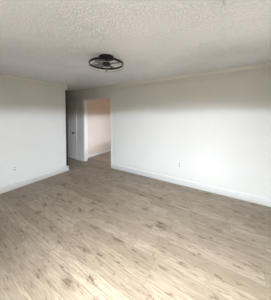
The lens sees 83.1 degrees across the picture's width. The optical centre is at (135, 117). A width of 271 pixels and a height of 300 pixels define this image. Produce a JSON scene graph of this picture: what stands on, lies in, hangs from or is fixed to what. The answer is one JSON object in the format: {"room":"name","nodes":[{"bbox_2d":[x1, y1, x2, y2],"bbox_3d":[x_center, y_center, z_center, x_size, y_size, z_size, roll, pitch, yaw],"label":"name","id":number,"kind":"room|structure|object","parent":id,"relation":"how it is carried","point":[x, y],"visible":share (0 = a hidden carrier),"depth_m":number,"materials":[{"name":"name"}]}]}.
{"room":"empty living room","nodes":[
{"label":"empty living room","id":0,"kind":"room"},
{"bbox_2d":[0,81,65,186],"bbox_3d":[-2.812,0.327,3.089,0.120,2.440,2.964,0,2,33],"label":"wall","id":1,"kind":"structure","parent":0,"point":[32,118],"depth_m":3.55,"materials":[{"name":"white paint"}]},
{"bbox_2d":[0,73,67,89],"bbox_3d":[-2.734,-0.817,3.042,0.046,0.150,3.018,0,2,33],"label":"trim","id":2,"kind":"structure","parent":1,"relation":"attached to","point":[3,77],"depth_m":3.53,"materials":[{"name":"paint"}]},
{"bbox_2d":[0,166,68,193],"bbox_3d":[-2.728,1.477,3.107,0.016,0.140,3.034,0,2,33],"label":"baseboard","id":3,"kind":"structure","parent":1,"relation":"attached to","point":[12,186],"depth_m":3.56,"materials":[{"name":"white paint"}]},
{"bbox_2d":[65,90,67,165],"bbox_3d":[-2.000,0.369,4.363,0.118,2.290,0.054,0,2,33],"label":"trim","id":4,"kind":"structure","parent":1,"relation":"attached to","point":[65,90],"depth_m":4.33,"materials":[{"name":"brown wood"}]},
{"bbox_2d":[87,99,110,154],"bbox_3d":[-1.166,0.238,6.649,0.120,2.440,2.863,0,2,33],"label":"wall","id":5,"kind":"structure","parent":0,"point":[98,111],"depth_m":6.07,"materials":[{"name":"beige paint"}]},
{"bbox_2d":[88,149,110,157],"bbox_3d":[-1.102,1.413,6.638,0.016,0.090,2.863,0,2,33],"label":"baseboard","id":6,"kind":"structure","parent":5,"relation":"attached to","point":[108,150],"depth_m":6.06,"materials":[{"name":"white paint"}]},
{"bbox_2d":[0,151,270,299],"bbox_3d":[-0.532,1.590,3.942,7.520,0.150,7.040,0,2,33],"label":"floor","id":7,"kind":"structure","parent":0,"point":[91,230],"depth_m":1.92,"materials":[{"name":"beige laminate"}]},
{"bbox_2d":[0,0,270,90],"bbox_3d":[-0.548,-1.000,3.885,7.520,0.150,7.040,0,2,33],"label":"ceiling","id":8,"kind":"structure","parent":0,"point":[56,41],"depth_m":1.67,"materials":[{"name":"white paint"}]},
{"bbox_2d":[89,54,123,71],"bbox_3d":[-0.426,-0.776,2.238,0.500,0.226,0.500,0,2,33],"label":"ceiling fan","id":9,"kind":"object","parent":8,"relation":"hanging from","point":[105,58],"visible":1,"depth_m":2.19,"materials":[{"name":"black metal"}]},
{"bbox_2d":[67,72,270,197],"bbox_3d":[-0.284,0.284,4.316,7.520,2.440,0.120,0,2,33],"label":"wall","id":10,"kind":"structure","parent":0,"point":[219,129],"depth_m":3.22,"materials":[{"name":"white paint"}]},
{"bbox_2d":[67,102,75,158],"bbox_3d":[-2.418,0.470,5.603,0.692,2.014,0.111,0,2,33],"label":"door","id":11,"kind":"structure","parent":10,"relation":"in","point":[70,106],"depth_m":5.57,"materials":[{"name":"paint"}]},
{"bbox_2d":[67,101,76,159],"bbox_3d":[-2.418,0.446,5.603,0.814,2.087,0.016,0,2,33],"label":"trim","id":12,"kind":"structure","parent":10,"relation":"attached to","point":[67,101],"depth_m":5.39,"materials":[{"name":"white paint"}]},
{"bbox_2d":[82,96,112,167],"bbox_3d":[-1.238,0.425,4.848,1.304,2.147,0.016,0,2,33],"label":"trim","id":13,"kind":"structure","parent":10,"relation":"attached to","point":[110,97],"depth_m":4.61,"materials":[{"name":"white paint"}]},
{"bbox_2d":[67,63,270,95],"bbox_3d":[-0.390,-0.859,4.255,7.150,0.150,0.046,0,2,33],"label":"trim","id":14,"kind":"structure","parent":10,"relation":"attached to","point":[260,68],"depth_m":3.29,"materials":[{"name":"paint"}]},
{"bbox_2d":[112,164,270,206],"bbox_3d":[0.982,1.446,3.457,3.947,0.140,0.016,0,2,33],"label":"baseboard","id":15,"kind":"structure","parent":10,"relation":"attached to","point":[256,199],"depth_m":3.19,"materials":[{"name":"white paint"}]}
]}

